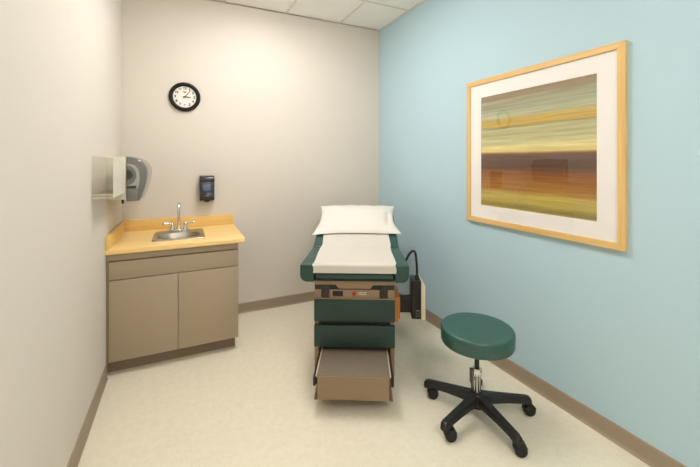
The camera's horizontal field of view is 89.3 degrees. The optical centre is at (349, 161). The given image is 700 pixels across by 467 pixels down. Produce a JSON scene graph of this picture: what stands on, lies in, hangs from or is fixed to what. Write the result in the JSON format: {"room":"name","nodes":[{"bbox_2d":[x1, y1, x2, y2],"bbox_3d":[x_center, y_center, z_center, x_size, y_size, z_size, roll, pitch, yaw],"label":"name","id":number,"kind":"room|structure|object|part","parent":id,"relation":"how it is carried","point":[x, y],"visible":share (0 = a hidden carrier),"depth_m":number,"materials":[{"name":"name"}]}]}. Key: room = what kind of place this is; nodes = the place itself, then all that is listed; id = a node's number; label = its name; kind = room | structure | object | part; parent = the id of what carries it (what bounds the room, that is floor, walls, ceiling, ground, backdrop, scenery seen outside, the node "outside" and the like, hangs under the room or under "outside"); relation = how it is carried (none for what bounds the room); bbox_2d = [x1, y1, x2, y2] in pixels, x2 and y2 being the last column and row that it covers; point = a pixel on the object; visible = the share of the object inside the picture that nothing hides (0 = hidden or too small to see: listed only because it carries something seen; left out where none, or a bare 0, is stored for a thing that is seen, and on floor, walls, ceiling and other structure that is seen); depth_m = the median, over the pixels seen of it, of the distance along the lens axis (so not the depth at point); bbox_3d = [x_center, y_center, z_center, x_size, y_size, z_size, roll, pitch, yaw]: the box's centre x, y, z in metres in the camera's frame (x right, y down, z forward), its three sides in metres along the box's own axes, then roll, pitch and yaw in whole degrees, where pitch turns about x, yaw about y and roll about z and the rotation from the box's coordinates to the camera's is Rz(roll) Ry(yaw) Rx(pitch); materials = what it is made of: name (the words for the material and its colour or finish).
{"room":"examination room","nodes":[
{"label":"examination room","id":0,"kind":"room"},
{"bbox_2d":[0,0,120,466],"bbox_3d":[-0.958,-0.073,0.759,0.120,3.147,5.330,0,0,-25],"label":"wall","id":1,"kind":"structure","parent":0,"point":[60,60],"depth_m":1.45,"materials":[{"name":"beige paint"}]},
{"bbox_2d":[67,365,107,466],"bbox_3d":[-0.745,1.451,0.467,0.016,0.098,4.380,0,0,-25],"label":"baseboard","id":2,"kind":"structure","parent":1,"relation":"attached to","point":[74,460],"depth_m":1.96,"materials":[{"name":"beige plastic"}]},
{"bbox_2d":[92,156,124,198],"bbox_3d":[-1.549,0.090,2.282,0.115,0.250,0.428,0,0,-25],"label":"acrylic holder","id":3,"kind":"object","parent":1,"relation":"attached to","point":[118,162],"visible":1,"depth_m":2.26,"materials":[{"name":"beige plastic"}]},
{"bbox_3d":[-1.500,0.093,2.305,0.004,0.244,0.426,0,0,-25],"label":"plate","id":4,"kind":"part","parent":3,"relation":"part of","materials":[{"name":"plastic"}]},
{"bbox_2d":[106,157,151,203],"bbox_3d":[-1.676,0.130,2.713,0.248,0.334,0.443,0,0,-25],"label":"dispenser","id":5,"kind":"object","parent":1,"relation":"attached to","point":[138,172],"visible":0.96,"depth_m":2.53,"materials":[{"name":"beige plastic"}]},
{"bbox_3d":[-1.556,0.238,2.529,0.065,0.078,0.005,0,0,-25],"label":"panel","id":6,"kind":"part","parent":5,"relation":"part of","materials":[{"name":"grey plastic"}]},
{"bbox_2d":[121,0,378,303],"bbox_3d":[-0.850,-0.073,3.691,2.579,3.147,0.120,0,0,-25],"label":"wall","id":7,"kind":"structure","parent":0,"point":[285,121],"depth_m":3.57,"materials":[{"name":"beige paint"}]},
{"bbox_2d":[121,214,233,231],"bbox_3d":[-1.563,0.558,3.275,0.932,0.099,0.021,0,0,-25],"label":"backsplash","id":8,"kind":"structure","parent":7,"relation":"attached to","point":[219,219],"depth_m":3.25,"materials":[{"name":"yellow laminate"}]},
{"bbox_2d":[168,82,200,111],"bbox_3d":[-1.530,-0.601,3.283,0.270,0.270,0.036,0,0,-25],"label":"wall clock","id":9,"kind":"object","parent":7,"relation":"attached to","point":[183,96],"visible":1,"depth_m":3.28,"materials":[{"name":"black"}]},
{"bbox_2d":[199,175,214,201],"bbox_3d":[-1.345,0.255,3.333,0.128,0.250,0.104,0,0,-25],"label":"soap dispenser","id":10,"kind":"object","parent":7,"relation":"attached to","point":[206,182],"visible":1,"depth_m":3.30,"materials":[{"name":"grey plastic"}]},
{"bbox_2d":[238,291,314,313],"bbox_3d":[-0.427,1.451,3.815,1.676,0.098,0.016,0,0,-25],"label":"baseboard","id":11,"kind":"structure","parent":7,"relation":"attached to","point":[275,302],"depth_m":3.65,"materials":[{"name":"beige plastic"}]},
{"bbox_2d":[217,0,421,29],"bbox_3d":[0.263,-1.597,1.335,2.579,0.100,5.090,0,0,-25],"label":"ceiling","id":12,"kind":"structure","parent":0,"point":[369,15],"depth_m":3.58,"materials":[{"name":"tile"}]},
{"bbox_2d":[78,301,649,466],"bbox_3d":[0.263,1.560,1.335,2.819,0.120,5.330,0,0,-25],"label":"floor","id":13,"kind":"structure","parent":0,"point":[251,402],"depth_m":2.08,"materials":[{"name":"tile"}]},
{"bbox_2d":[106,243,237,372],"bbox_3d":[-1.440,1.073,2.957,0.883,0.855,0.698,0,0,-25],"label":"base cabinet","id":14,"kind":"object","parent":13,"relation":"on","point":[162,305],"visible":0.96,"depth_m":2.62,"materials":[{"name":"beige laminate"}]},
{"bbox_3d":[-1.484,1.116,2.562,0.432,0.568,0.020,0,0,-25],"label":"door","id":15,"kind":"part","parent":14,"relation":"part of","materials":[{"name":"beige laminate"}]},
{"bbox_3d":[-1.288,0.764,2.654,0.866,0.126,0.020,0,0,-25],"label":"drawer","id":16,"kind":"part","parent":14,"relation":"part of","materials":[{"name":"beige laminate"}]},
{"bbox_2d":[105,214,244,255],"bbox_3d":[-1.413,0.577,2.957,0.932,0.136,0.724,0,0,-25],"label":"countertop","id":17,"kind":"structure","parent":14,"relation":"on","point":[135,235],"depth_m":2.92,"materials":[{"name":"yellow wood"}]},
{"bbox_2d":[152,229,204,241],"bbox_3d":[-1.419,0.680,2.946,0.383,0.156,0.410,0,0,-25],"label":"sink","id":18,"kind":"object","parent":17,"relation":"in","point":[192,233],"visible":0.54,"depth_m":2.99,"materials":[{"name":"metal"}]},
{"bbox_3d":[-1.404,0.681,2.916,0.320,0.153,0.236,0,0,-25],"label":"bowl","id":19,"kind":"part","parent":18,"relation":"part of","materials":[{"name":"metal"}]},
{"bbox_2d":[162,202,194,231],"bbox_3d":[-1.470,0.473,3.044,0.256,0.258,0.138,0,0,-25],"label":"faucet","id":20,"kind":"object","parent":17,"relation":"on","point":[172,227],"visible":1,"depth_m":3.07,"materials":[{"name":"silver metal"}]},
{"bbox_3d":[-1.560,0.555,3.051,0.099,0.068,0.044,0,0,-25],"label":"handle","id":21,"kind":"part","parent":20,"relation":"part of","materials":[{"name":"silver metal"}]},
{"bbox_3d":[-1.470,0.467,3.043,0.042,0.245,0.134,0,0,-25],"label":"spout","id":22,"kind":"part","parent":20,"relation":"part of","materials":[{"name":"silver metal"}]},
{"bbox_3d":[-1.489,0.596,3.084,0.156,0.014,0.050,0,0,-25],"label":"plate","id":23,"kind":"part","parent":20,"relation":"part of","materials":[{"name":"silver metal"}]},
{"bbox_3d":[-1.418,0.555,3.118,0.099,0.068,0.044,0,0,-25],"label":"handle","id":24,"kind":"part","parent":20,"relation":"part of","materials":[{"name":"silver metal"}]},
{"bbox_3d":[-1.091,1.116,2.747,0.430,0.568,0.020,0,0,-25],"label":"door","id":25,"kind":"part","parent":14,"relation":"part of","materials":[{"name":"beige laminate"}]},
{"bbox_2d":[300,214,424,401],"bbox_3d":[0.124,0.977,2.799,0.875,1.046,1.428,0,0,2],"label":"exam table","id":26,"kind":"object","parent":13,"relation":"on","point":[356,315],"visible":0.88,"depth_m":2.35,"materials":[{"name":"green leather"}]},
{"bbox_2d":[333,291,342,295],"bbox_3d":[-0.081,0.881,2.369,0.069,0.034,0.004,0,0,2],"label":"socket","id":27,"kind":"object","parent":26,"relation":"attached to","point":[335,293],"depth_m":2.37,"materials":[{"name":"black plastic"}]},
{"bbox_3d":[0.035,1.266,2.504,0.446,0.006,0.832,0,0,2],"label":"edge trim","id":28,"kind":"part","parent":26,"relation":"part of","materials":[{"name":"beige"}]},
{"bbox_2d":[312,233,396,273],"bbox_3d":[0.050,0.592,2.897,0.554,0.282,1.146,0,0,2],"label":"paper","id":29,"kind":"object","parent":26,"relation":"on","point":[362,253],"visible":0.76,"depth_m":2.57,"materials":[{"name":"beige paper"}]},
{"bbox_2d":[313,205,400,234],"bbox_3d":[0.067,0.515,3.213,0.748,0.196,0.531,0,0,2],"label":"pillow","id":30,"kind":"object","parent":29,"relation":"on","point":[335,218],"visible":1,"depth_m":3.11,"materials":[{"name":"beige fabric"}]},
{"bbox_2d":[300,247,408,282],"bbox_3d":[0.037,0.737,2.567,0.719,0.119,0.474,0,0,2],"label":"seat cushion","id":31,"kind":"object","parent":26,"relation":"on","point":[306,268],"depth_m":2.34,"materials":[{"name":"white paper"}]},
{"bbox_3d":[0.029,0.819,2.363,0.532,0.054,0.010,0,0,2],"label":"rail","id":32,"kind":"part","parent":26,"relation":"part of","materials":[{"name":"beige paint"}]},
{"bbox_3d":[0.037,0.762,2.557,0.512,0.032,0.426,0,0,2],"label":"foot panel","id":33,"kind":"part","parent":26,"relation":"part of","materials":[{"name":"green leather"}]},
{"bbox_3d":[0.029,1.162,2.364,0.538,0.144,0.024,0,0,2],"label":"drawer","id":34,"kind":"part","parent":26,"relation":"part of","materials":[{"name":"teal paint"}]},
{"bbox_3d":[0.029,0.991,2.364,0.538,0.144,0.024,0,0,2],"label":"drawer","id":35,"kind":"part","parent":26,"relation":"part of","materials":[{"name":"teal paint"}]},
{"bbox_3d":[0.030,0.882,2.371,0.528,0.054,0.010,0,0,2],"label":"control panel","id":36,"kind":"part","parent":26,"relation":"part of","materials":[{"name":"beige plastic"}]},
{"bbox_2d":[313,214,398,247],"bbox_3d":[0.060,0.613,3.163,0.684,0.320,0.704,0,0,2],"label":"backrest cushion","id":37,"kind":"object","parent":26,"relation":"on","point":[393,239],"depth_m":2.91,"materials":[{"name":"white paper"}]},
{"bbox_3d":[0.322,0.990,2.494,0.037,0.164,0.250,0,0,2],"label":"panel","id":38,"kind":"part","parent":26,"relation":"part of","materials":[{"name":"orange plastic"}]},
{"bbox_2d":[424,312,535,457],"bbox_3d":[0.744,1.234,2.078,0.619,0.531,0.647,0,0,-38],"label":"stool","id":39,"kind":"object","parent":13,"relation":"on","point":[477,336],"visible":1,"depth_m":2.02,"materials":[{"name":"green leather"}]},
{"bbox_3d":[0.601,1.402,2.195,0.290,0.080,0.060,0,0,34],"label":"leg","id":40,"kind":"part","parent":39,"relation":"part of","materials":[{"name":"black plastic"}]},
{"bbox_3d":[0.609,1.402,1.984,0.290,0.080,0.060,0,0,-38],"label":"leg","id":41,"kind":"part","parent":39,"relation":"part of","materials":[{"name":"black plastic"}]},
{"bbox_3d":[0.718,1.262,2.095,0.017,0.085,0.022,0,0,0],"label":"height lever","id":42,"kind":"part","parent":39,"relation":"part of","materials":[{"name":"grey plastic"}]},
{"bbox_2d":[441,312,515,360],"bbox_3d":[0.750,1.017,2.095,0.416,0.096,0.416,0,0,-38],"label":"seat cushion","id":43,"kind":"object","parent":39,"relation":"on","point":[478,336],"depth_m":1.99,"materials":[{"name":"green leather"}]},
{"bbox_3d":[0.813,1.402,1.926,0.060,0.080,0.290,0,0,-20],"label":"leg","id":44,"kind":"part","parent":39,"relation":"part of","materials":[{"name":"black plastic"}]},
{"bbox_3d":[0.930,1.402,2.102,0.290,0.080,0.060,0,0,-2],"label":"leg","id":45,"kind":"part","parent":39,"relation":"part of","materials":[{"name":"black plastic"}]},
{"bbox_2d":[379,0,699,466],"bbox_3d":[1.483,-0.073,1.911,0.120,3.147,5.330,0,0,-25],"label":"wall","id":46,"kind":"structure","parent":0,"point":[617,332],"depth_m":2.10,"materials":[{"name":"blue paint"}]},
{"bbox_2d":[208,0,424,30],"bbox_3d":[0.263,-1.544,1.335,2.579,0.007,5.090,0,0,-25],"label":"grid","id":47,"kind":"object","parent":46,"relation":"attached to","point":[223,1],"depth_m":3.61,"materials":[{"name":"silver metal"}]},
{"bbox_2d":[399,293,686,466],"bbox_3d":[1.421,1.451,1.882,0.016,0.098,5.090,0,0,-25],"label":"baseboard","id":48,"kind":"structure","parent":46,"relation":"attached to","point":[642,450],"depth_m":2.02,"materials":[{"name":"beige plastic"}]},
{"bbox_2d":[467,40,627,251],"bbox_3d":[1.193,-0.082,2.351,0.026,1.098,1.131,0,0,-25],"label":"framed picture","id":49,"kind":"object","parent":46,"relation":"attached to","point":[547,142],"visible":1,"depth_m":2.18,"materials":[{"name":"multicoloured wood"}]},
{"bbox_3d":[0.960,-0.082,2.846,0.026,1.096,0.037,0,0,-25],"label":"frame rail","id":50,"kind":"part","parent":49,"relation":"part of","materials":[{"name":"brown wood"}]},
{"bbox_2d":[481,73,596,220],"bbox_3d":[1.194,-0.080,2.352,0.002,0.844,0.864,0,0,-25],"label":"artwork","id":51,"kind":"object","parent":49,"relation":"attached to","point":[539,138],"depth_m":2.27},
{"bbox_3d":[1.193,-0.613,2.351,0.026,0.037,1.129,0,0,-25],"label":"frame rail","id":52,"kind":"part","parent":49,"relation":"part of","materials":[{"name":"brown wood"}]},
{"bbox_3d":[1.193,0.449,2.351,0.026,0.037,1.129,0,0,-25],"label":"frame rail","id":53,"kind":"part","parent":49,"relation":"part of","materials":[{"name":"brown wood"}]},
{"bbox_3d":[1.427,-0.082,1.857,0.026,1.096,0.037,0,0,-25],"label":"frame rail","id":54,"kind":"part","parent":49,"relation":"part of","materials":[{"name":"brown wood"}]}
]}

